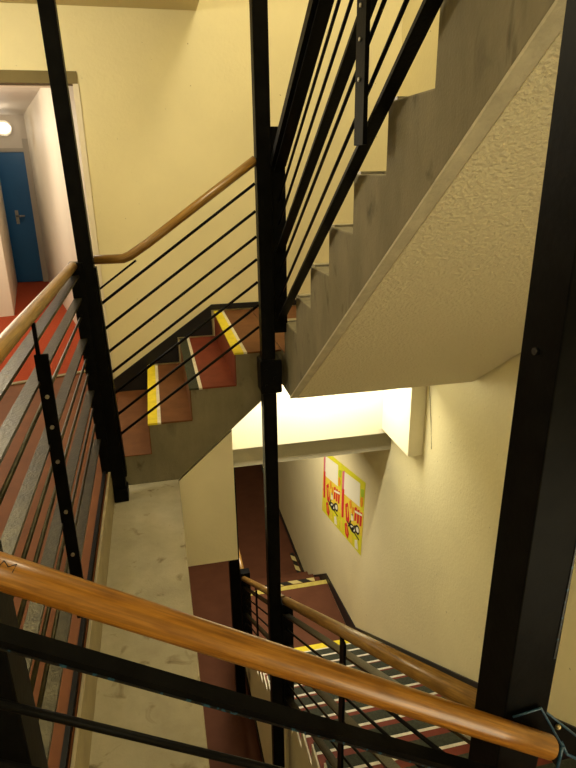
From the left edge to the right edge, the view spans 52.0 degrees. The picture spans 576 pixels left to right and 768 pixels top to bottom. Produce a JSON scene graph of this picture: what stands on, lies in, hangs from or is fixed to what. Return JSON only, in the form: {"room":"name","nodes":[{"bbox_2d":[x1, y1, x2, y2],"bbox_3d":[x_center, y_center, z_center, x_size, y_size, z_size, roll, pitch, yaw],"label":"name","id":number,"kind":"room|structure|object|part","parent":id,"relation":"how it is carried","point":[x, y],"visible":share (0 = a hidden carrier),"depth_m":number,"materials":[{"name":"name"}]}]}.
{"room":"stairwell","nodes":[
{"label":"stairwell","id":0,"kind":"room"},
{"bbox_2d":[0,183,16,316],"bbox_3d":[-4.634,-2.461,8.241,1.540,2.660,3.000,-5,20,-12],"label":"wall","id":1,"kind":"structure","parent":0,"point":[8,279],"depth_m":7.88,"materials":[{"name":"white paint"}]},
{"bbox_2d":[0,115,26,147],"bbox_3d":[-4.925,-3.013,9.792,1.900,2.660,0.100,-5,20,-12],"label":"wall","id":2,"kind":"structure","parent":0,"point":[17,122],"depth_m":9.50,"materials":[{"name":"paint"}]},
{"bbox_2d":[0,120,11,135],"bbox_3d":[-4.541,-4.083,9.412,0.240,0.240,0.132,-5,20,-12],"label":"wall lamp","id":3,"kind":"object","parent":2,"relation":"attached to","point":[5,127],"visible":1,"depth_m":9.39,"materials":[{"name":"white paint"}]},
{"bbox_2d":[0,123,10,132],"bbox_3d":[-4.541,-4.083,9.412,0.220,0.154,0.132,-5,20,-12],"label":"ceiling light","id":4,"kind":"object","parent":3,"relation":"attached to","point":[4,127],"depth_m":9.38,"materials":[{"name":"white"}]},
{"bbox_2d":[0,139,48,281],"bbox_3d":[-4.676,-2.825,9.789,1.050,2.300,0.137,-5,20,-12],"label":"door","id":5,"kind":"structure","parent":2,"relation":"in","point":[16,175],"depth_m":9.84,"materials":[{"name":"blue paint"}]},
{"bbox_3d":[-4.514,-2.782,9.842,0.050,0.220,0.011,-5,20,-12],"label":"handle","id":6,"kind":"part","parent":5,"relation":"part of","materials":[{"name":"metal"}]},
{"bbox_2d":[0,87,39,114],"bbox_3d":[-3.692,-3.374,6.674,3.300,0.090,6.100,-5,20,-12],"label":"ceiling","id":7,"kind":"structure","parent":0,"point":[13,100],"depth_m":7.57,"materials":[{"name":"paint"}]},
{"bbox_2d":[24,86,93,323],"bbox_3d":[-2.731,-2.147,7.287,0.254,2.660,6.161,-10,22,-24],"label":"wall","id":8,"kind":"structure","parent":0,"point":[39,117],"depth_m":7.25,"materials":[{"name":"white paint"}]},
{"bbox_2d":[0,85,49,87],"bbox_3d":[-2.537,-2.775,5.325,1.300,0.160,0.120,-5,20,-12],"label":"trim","id":9,"kind":"structure","parent":8,"relation":"attached to","point":[23,86],"depth_m":5.37,"materials":[{"name":"white paint"}]},
{"bbox_2d":[73,84,113,378],"bbox_3d":[-1.509,-1.052,4.649,0.040,2.345,0.122,-5,20,-12],"label":"trim","id":10,"kind":"structure","parent":8,"relation":"attached to","point":[75,86],"depth_m":4.43,"materials":[{"name":"white paint"}]},
{"bbox_2d":[0,281,118,767],"bbox_3d":[-2.860,0.162,5.083,3.260,0.204,11.700,-5,20,-12],"label":"floor","id":11,"kind":"structure","parent":0,"point":[6,404],"depth_m":3.66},
{"bbox_2d":[11,370,84,384],"bbox_3d":[-2.181,-0.057,5.350,1.318,0.010,0.052,-12,23,-29],"label":"trim","id":12,"kind":"structure","parent":11,"relation":"on","point":[78,372],"depth_m":5.27,"materials":[{"name":"beige paint"}]},
{"bbox_2d":[0,262,105,767],"bbox_3d":[-0.859,0.327,2.263,0.084,1.342,2.466,-5,20,-12],"label":"stair railing","id":13,"kind":"object","parent":11,"relation":"on","point":[74,530],"visible":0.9,"depth_m":2.00,"materials":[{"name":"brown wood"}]},
{"bbox_3d":[-0.881,-0.261,2.059,0.054,0.098,2.446,-5,20,-12],"label":"handrail","id":14,"kind":"part","parent":13,"relation":"part of","materials":[{"name":"brown wood"}]},
{"bbox_3d":[-0.880,0.031,2.158,0.015,0.015,2.435,-5,20,-12],"label":"rod","id":15,"kind":"part","parent":13,"relation":"part of","materials":[{"name":"paint"}]},
{"bbox_3d":[-0.876,0.257,2.239,0.015,0.015,2.435,-5,20,-12],"label":"rod","id":16,"kind":"part","parent":13,"relation":"part of","materials":[{"name":"paint"}]},
{"bbox_3d":[-0.875,0.342,2.269,0.015,0.015,2.435,-5,20,-12],"label":"rod","id":17,"kind":"part","parent":13,"relation":"part of","materials":[{"name":"paint"}]},
{"bbox_3d":[-0.872,0.544,2.342,0.015,0.015,2.435,-5,20,-12],"label":"rod","id":18,"kind":"part","parent":13,"relation":"part of","materials":[{"name":"paint"}]},
{"bbox_3d":[-0.871,0.638,2.376,0.015,0.015,2.435,-5,20,-12],"label":"rod","id":19,"kind":"part","parent":13,"relation":"part of","materials":[{"name":"paint"}]},
{"bbox_2d":[70,472,114,767],"bbox_3d":[-0.845,1.019,2.612,0.015,0.222,2.710,-5,20,-12],"label":"trim","id":20,"kind":"structure","parent":11,"relation":"attached to","point":[80,758],"depth_m":2.36,"materials":[{"name":"beige paint"}]},
{"bbox_2d":[89,479,209,767],"bbox_3d":[-0.609,1.299,2.610,0.423,0.310,3.020,-5,20,-12],"label":"concrete ledge","id":21,"kind":"object","parent":11,"relation":"attached to","point":[148,560],"visible":0.74,"depth_m":2.57,"materials":[{"name":"beige concrete"}]},
{"bbox_2d":[0,540,47,767],"bbox_3d":[-0.505,0.921,1.169,0.090,1.369,0.090,-5,20,-12],"label":"steel post","id":22,"kind":"object","parent":21,"relation":"on","point":[21,741],"visible":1,"depth_m":1.02,"materials":[{"name":"black metal"}]},
{"bbox_2d":[37,0,128,502],"bbox_3d":[-1.115,-0.698,3.238,0.172,3.038,0.100,-5,20,-12],"label":"steel post","id":23,"kind":"object","parent":21,"relation":"on","point":[92,327],"visible":0.91,"depth_m":3.25,"materials":[{"name":"black metal"}]},
{"bbox_3d":[-1.145,-0.047,3.446,0.085,1.315,0.070,-5,20,-12],"label":"newel plate","id":24,"kind":"part","parent":23,"relation":"part of","materials":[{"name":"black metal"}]},
{"bbox_3d":[-1.063,-0.039,3.501,0.077,1.300,0.070,-5,20,-12],"label":"newel plate","id":25,"kind":"part","parent":23,"relation":"part of","materials":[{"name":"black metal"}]},
{"bbox_2d":[94,156,259,433],"bbox_3d":[-0.630,-0.467,3.491,0.968,1.642,0.060,-5,20,-12],"label":"stair railing","id":26,"kind":"object","parent":23,"relation":"attached to","point":[250,163],"visible":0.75,"depth_m":3.42,"materials":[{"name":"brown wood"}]},
{"bbox_3d":[-0.982,-0.611,3.355,0.252,0.182,0.012,-5,20,-12],"label":"rod","id":27,"kind":"part","parent":26,"relation":"part of","materials":[{"name":"black paint"}]},
{"bbox_3d":[-0.626,-0.976,3.311,0.945,0.562,0.060,-5,20,-12],"label":"handrail","id":28,"kind":"part","parent":26,"relation":"part of","materials":[{"name":"brown wood"}]},
{"bbox_3d":[-0.639,-0.794,3.373,0.942,0.664,0.017,-5,20,-12],"label":"rod","id":29,"kind":"part","parent":26,"relation":"part of","materials":[{"name":"black paint"}]},
{"bbox_3d":[-0.637,-0.651,3.424,0.942,0.664,0.017,-5,20,-12],"label":"rod","id":30,"kind":"part","parent":26,"relation":"part of","materials":[{"name":"black paint"}]},
{"bbox_3d":[-0.635,-0.517,3.472,0.942,0.664,0.017,-5,20,-12],"label":"rod","id":31,"kind":"part","parent":26,"relation":"part of","materials":[{"name":"black paint"}]},
{"bbox_3d":[-0.634,-0.394,3.516,0.942,0.664,0.017,-5,20,-12],"label":"rod","id":32,"kind":"part","parent":26,"relation":"part of","materials":[{"name":"black paint"}]},
{"bbox_3d":[-0.632,-0.267,3.562,0.942,0.664,0.017,-5,20,-12],"label":"rod","id":33,"kind":"part","parent":26,"relation":"part of","materials":[{"name":"black paint"}]},
{"bbox_3d":[-0.630,-0.134,3.609,0.942,0.664,0.017,-5,20,-12],"label":"rod","id":34,"kind":"part","parent":26,"relation":"part of","materials":[{"name":"black paint"}]},
{"bbox_3d":[-0.628,-0.007,3.655,0.942,0.664,0.017,-5,20,-12],"label":"rod","id":35,"kind":"part","parent":26,"relation":"part of","materials":[{"name":"black paint"}]},
{"bbox_2d":[117,309,280,484],"bbox_3d":[-0.735,0.021,4.455,1.144,0.858,1.268,-5,20,-12],"label":"flight","id":36,"kind":"object","parent":11,"relation":"on","point":[168,441],"visible":0.83,"depth_m":3.94,"materials":[{"name":"concrete"}]},
{"bbox_2d":[134,430,237,566],"bbox_3d":[-0.871,0.671,4.514,0.800,1.025,0.995,-5,20,-12],"label":"wall","id":37,"kind":"structure","parent":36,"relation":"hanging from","point":[207,489],"depth_m":4.12,"materials":[{"name":"beige paint"}]},
{"bbox_2d":[0,0,198,10],"bbox_3d":[-1.882,-1.787,1.253,3.750,0.370,5.500,-5,20,-12],"label":"ceiling","id":38,"kind":"structure","parent":0,"point":[146,4],"depth_m":4.02,"materials":[{"name":"paint"}]},
{"bbox_2d":[0,0,402,378],"bbox_3d":[-1.627,-2.425,4.134,5.330,6.720,0.100,-5,20,-12],"label":"wall","id":39,"kind":"structure","parent":0,"point":[166,94],"depth_m":4.50,"materials":[{"name":"beige paint"}]},
{"bbox_2d":[0,70,77,85],"bbox_3d":[-2.159,-2.137,4.107,1.330,0.080,0.122,-5,20,-12],"label":"trim","id":40,"kind":"structure","parent":39,"relation":"attached to","point":[7,77],"depth_m":4.13,"materials":[{"name":"beige wood"}]},
{"bbox_2d":[114,299,295,391],"bbox_3d":[-0.276,-0.367,5.127,2.450,0.700,0.014,-5,20,-12],"label":"baseboard","id":41,"kind":"structure","parent":39,"relation":"attached to","point":[141,382],"depth_m":4.97,"materials":[{"name":"paint"}]},
{"bbox_2d":[231,385,385,449],"bbox_3d":[0.161,0.030,5.244,1.619,0.940,0.250,-5,20,-12],"label":"bulkhead","id":42,"kind":"object","parent":39,"relation":"attached to","point":[307,419],"visible":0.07,"depth_m":5.23,"materials":[{"name":"paint"}]},
{"bbox_2d":[188,465,301,767],"bbox_3d":[-2.125,3.776,8.935,5.230,0.120,13.100,-5,20,-12],"label":"floor","id":43,"kind":"structure","parent":0,"point":[228,733],"depth_m":9.77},
{"bbox_2d":[228,467,252,693],"bbox_3d":[-0.588,2.221,7.120,0.240,3.990,0.120,-5,20,-12],"label":"steel post","id":44,"kind":"object","parent":43,"relation":"on","point":[237,593],"visible":0.42,"depth_m":7.22,"materials":[{"name":"black metal"}]},
{"bbox_3d":[-0.515,2.730,7.308,0.110,0.997,0.100,-5,20,-12],"label":"newel plate","id":45,"kind":"part","parent":44,"relation":"part of","materials":[{"name":"black metal"}]},
{"bbox_2d":[249,0,293,767],"bbox_3d":[-0.092,-0.155,3.725,0.189,10.740,0.154,-5,20,-12],"label":"steel post","id":46,"kind":"object","parent":43,"relation":"on","point":[268,183],"visible":0.81,"depth_m":3.58,"materials":[{"name":"black metal"}]},
{"bbox_3d":[-0.054,-0.876,3.470,0.078,1.170,0.055,-5,20,-12],"label":"newel plate","id":47,"kind":"part","parent":46,"relation":"part of","materials":[{"name":"black metal"}]},
{"bbox_3d":[-0.004,2.120,4.535,0.084,1.110,0.075,-5,20,-12],"label":"newel plate","id":48,"kind":"part","parent":46,"relation":"part of","materials":[{"name":"black metal"}]},
{"bbox_2d":[270,0,442,320],"bbox_3d":[0.208,-1.211,2.016,0.099,2.619,2.538,-5,20,-12],"label":"stair railing","id":49,"kind":"object","parent":46,"relation":"attached to","point":[318,12],"visible":1,"depth_m":2.29,"materials":[{"name":"black metal"}]},
{"bbox_3d":[0.212,-1.408,1.947,0.015,1.653,2.513,-5,20,-12],"label":"rod","id":50,"kind":"part","parent":49,"relation":"part of","materials":[{"name":"black paint"}]},
{"bbox_3d":[0.214,-1.291,1.989,0.015,1.653,2.513,-5,20,-12],"label":"rod","id":51,"kind":"part","parent":49,"relation":"part of","materials":[{"name":"black paint"}]},
{"bbox_3d":[0.217,-1.034,2.081,0.015,1.653,2.513,-5,20,-12],"label":"rod","id":52,"kind":"part","parent":49,"relation":"part of","materials":[{"name":"black paint"}]},
{"bbox_2d":[251,571,319,590],"bbox_3d":[-0.139,3.243,9.082,1.175,0.730,1.080,-5,20,-12],"label":"flight","id":53,"kind":"object","parent":43,"relation":"on","point":[302,575],"visible":0.12,"depth_m":9.24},
{"bbox_2d":[264,577,314,586],"bbox_3d":[-0.015,2.964,8.770,0.840,0.003,0.075,-5,20,-12],"label":"tape","id":54,"kind":"object","parent":53,"relation":"on","point":[307,579],"visible":0.64,"depth_m":8.80,"materials":[{"name":"yellow plastic"}]},
{"bbox_2d":[290,553,300,572],"bbox_3d":[0.163,3.203,10.260,0.070,0.003,0.900,-5,20,-12],"label":"tape","id":55,"kind":"object","parent":43,"relation":"on","point":[292,555],"visible":0.64,"depth_m":10.40,"materials":[{"name":"yellow plastic"}]},
{"bbox_2d":[245,580,575,767],"bbox_3d":[0.607,2.883,5.072,1.287,4.093,6.375,-5,20,-12],"label":"flight","id":56,"kind":"object","parent":43,"relation":"on","point":[300,750],"visible":0.26,"depth_m":4.96,"materials":[{"name":"brown"}]},
{"bbox_2d":[239,550,243,568],"bbox_3d":[-0.628,2.647,7.697,0.066,1.000,0.700,-5,20,-12],"label":"stair railing","id":57,"kind":"object","parent":56,"relation":"on","point":[240,558],"visible":0.02,"depth_m":7.40,"materials":[{"name":"brown wood"}]},
{"bbox_2d":[241,576,285,675],"bbox_3d":[-0.276,2.399,5.904,0.066,2.542,2.382,-5,20,-12],"label":"stair railing","id":58,"kind":"object","parent":56,"relation":"on","point":[256,585],"visible":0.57,"depth_m":5.92,"materials":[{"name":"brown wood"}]},
{"bbox_3d":[-0.280,2.221,5.846,0.015,1.599,2.348,-5,20,-12],"label":"rod","id":59,"kind":"part","parent":58,"relation":"part of","materials":[{"name":"black paint"}]},
{"bbox_3d":[-0.278,2.344,5.889,0.015,1.599,2.348,-5,20,-12],"label":"rod","id":60,"kind":"part","parent":58,"relation":"part of","materials":[{"name":"black paint"}]},
{"bbox_3d":[-0.282,1.975,5.752,0.066,1.641,2.382,-5,20,-12],"label":"handrail","id":61,"kind":"part","parent":58,"relation":"part of","materials":[{"name":"brown wood"}]},
{"bbox_2d":[468,0,575,767],"bbox_3d":[0.582,0.605,1.318,0.271,2.705,0.124,-5,20,-12],"label":"steel post","id":62,"kind":"object","parent":56,"relation":"on","point":[535,550],"depth_m":1.13,"materials":[{"name":"black metal"}]},
{"bbox_2d":[0,551,558,767],"bbox_3d":[0.007,0.861,1.167,1.166,1.556,0.056,-5,20,-12],"label":"stair railing","id":63,"kind":"object","parent":62,"relation":"attached to","point":[22,578],"visible":1,"depth_m":1.00,"materials":[{"name":"brown wood"}]},
{"bbox_3d":[-0.011,0.864,1.163,1.108,0.713,0.015,-5,20,-12],"label":"rod","id":64,"kind":"part","parent":63,"relation":"part of","materials":[{"name":"black paint"}]},
{"bbox_3d":[-0.013,0.733,1.117,1.108,0.713,0.015,-5,20,-12],"label":"rod","id":65,"kind":"part","parent":63,"relation":"part of","materials":[{"name":"black paint"}]},
{"bbox_2d":[282,597,476,767],"bbox_3d":[0.254,1.617,3.026,0.066,2.627,2.508,-5,20,-12],"label":"stair railing","id":66,"kind":"object","parent":62,"relation":"attached to","point":[445,685],"visible":0.59,"depth_m":2.49,"materials":[{"name":"brown wood"}]},
{"bbox_3d":[0.258,1.938,3.146,0.015,1.684,2.473,-5,20,-12],"label":"rod","id":67,"kind":"part","parent":66,"relation":"part of","materials":[{"name":"black paint"}]},
{"bbox_3d":[0.256,1.806,3.099,0.015,1.684,2.473,-5,20,-12],"label":"rod","id":68,"kind":"part","parent":66,"relation":"part of","materials":[{"name":"black paint"}]},
{"bbox_3d":[0.252,1.562,3.011,0.015,1.684,2.473,-5,20,-12],"label":"rod","id":69,"kind":"part","parent":66,"relation":"part of","materials":[{"name":"black paint"}]},
{"bbox_3d":[0.250,1.439,2.967,0.015,1.684,2.473,-5,20,-12],"label":"rod","id":70,"kind":"part","parent":66,"relation":"part of","materials":[{"name":"black paint"}]},
{"bbox_3d":[0.248,1.193,2.874,0.066,1.726,2.508,-5,20,-12],"label":"handrail","id":71,"kind":"part","parent":66,"relation":"part of","materials":[{"name":"brown wood"}]},
{"bbox_3d":[0.604,0.816,1.354,0.250,0.263,0.042,-5,20,-12],"label":"gusset bracket","id":72,"kind":"part","parent":62,"relation":"part of","materials":[{"name":"black metal"}]},
{"bbox_3d":[0.647,0.827,1.389,0.150,0.213,0.004,-5,20,-12],"label":"plate","id":73,"kind":"part","parent":62,"relation":"part of","materials":[{"name":"black metal"}]},
{"bbox_2d":[250,306,295,352],"bbox_3d":[0.440,-0.474,4.514,1.254,0.004,1.354,-5,20,-12],"label":"floor","id":74,"kind":"structure","parent":0,"point":[279,337],"depth_m":4.21,"materials":[{"name":"brown rubber"}]},
{"bbox_2d":[250,0,566,398],"bbox_3d":[0.850,-0.643,2.470,1.257,2.200,5.184,-5,20,-12],"label":"flight","id":75,"kind":"object","parent":74,"relation":"on","point":[428,282],"visible":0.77,"depth_m":1.95,"materials":[{"name":"concrete"}]},
{"bbox_2d":[262,0,575,726],"bbox_3d":[0.576,-1.281,6.973,0.120,10.850,14.600,-5,20,-12],"label":"wall","id":76,"kind":"structure","parent":0,"point":[419,583],"depth_m":4.72,"materials":[{"name":"beige paint"}]},
{"bbox_2d":[322,456,341,529],"bbox_3d":[0.573,1.389,7.814,0.004,1.176,0.887,-5,20,-12],"label":"poster","id":77,"kind":"object","parent":76,"relation":"attached to","point":[332,468],"visible":1,"depth_m":7.77,"materials":[{"name":"yellow paper"}]},
{"bbox_2d":[339,465,365,555],"bbox_3d":[0.750,1.482,7.001,0.004,1.176,0.887,-5,20,-12],"label":"poster","id":78,"kind":"object","parent":76,"relation":"attached to","point":[353,487],"visible":1,"depth_m":6.96,"materials":[{"name":"yellow paper"}]},
{"bbox_2d":[382,386,426,455],"bbox_3d":[0.980,0.079,5.001,0.130,0.890,0.589,-5,20,-12],"label":"duct","id":79,"kind":"object","parent":76,"relation":"attached to","point":[403,412],"visible":0.51,"depth_m":4.86,"materials":[{"name":"paint"}]},
{"bbox_2d":[260,464,575,759],"bbox_3d":[0.532,1.695,8.127,0.014,4.270,14.400,-5,20,-12],"label":"baseboard","id":80,"kind":"structure","parent":76,"relation":"attached to","point":[348,621],"depth_m":6.40,"materials":[{"name":"paint"}]},
{"bbox_2d":[429,387,431,448],"bbox_3d":[1.122,0.140,4.633,0.006,0.761,0.135,-5,20,-12],"label":"cable","id":81,"kind":"object","parent":76,"relation":"attached to","point":[429,387],"visible":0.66,"depth_m":4.65,"materials":[{"name":"beige plastic"}]},
{"bbox_3d":[-2.651,-0.809,9.493,5.230,0.150,8.850,-5,20,-12],"label":"ceiling","id":82,"kind":"structure","parent":0,"visible":0},
{"bbox_2d":[233,433,390,466],"bbox_3d":[0.134,0.520,5.586,1.619,0.209,0.430,-5,20,-12],"label":"beam","id":83,"kind":"structure","parent":82,"relation":"attached to","point":[382,441],"depth_m":5.41,"materials":[{"name":"paint"}]}
]}

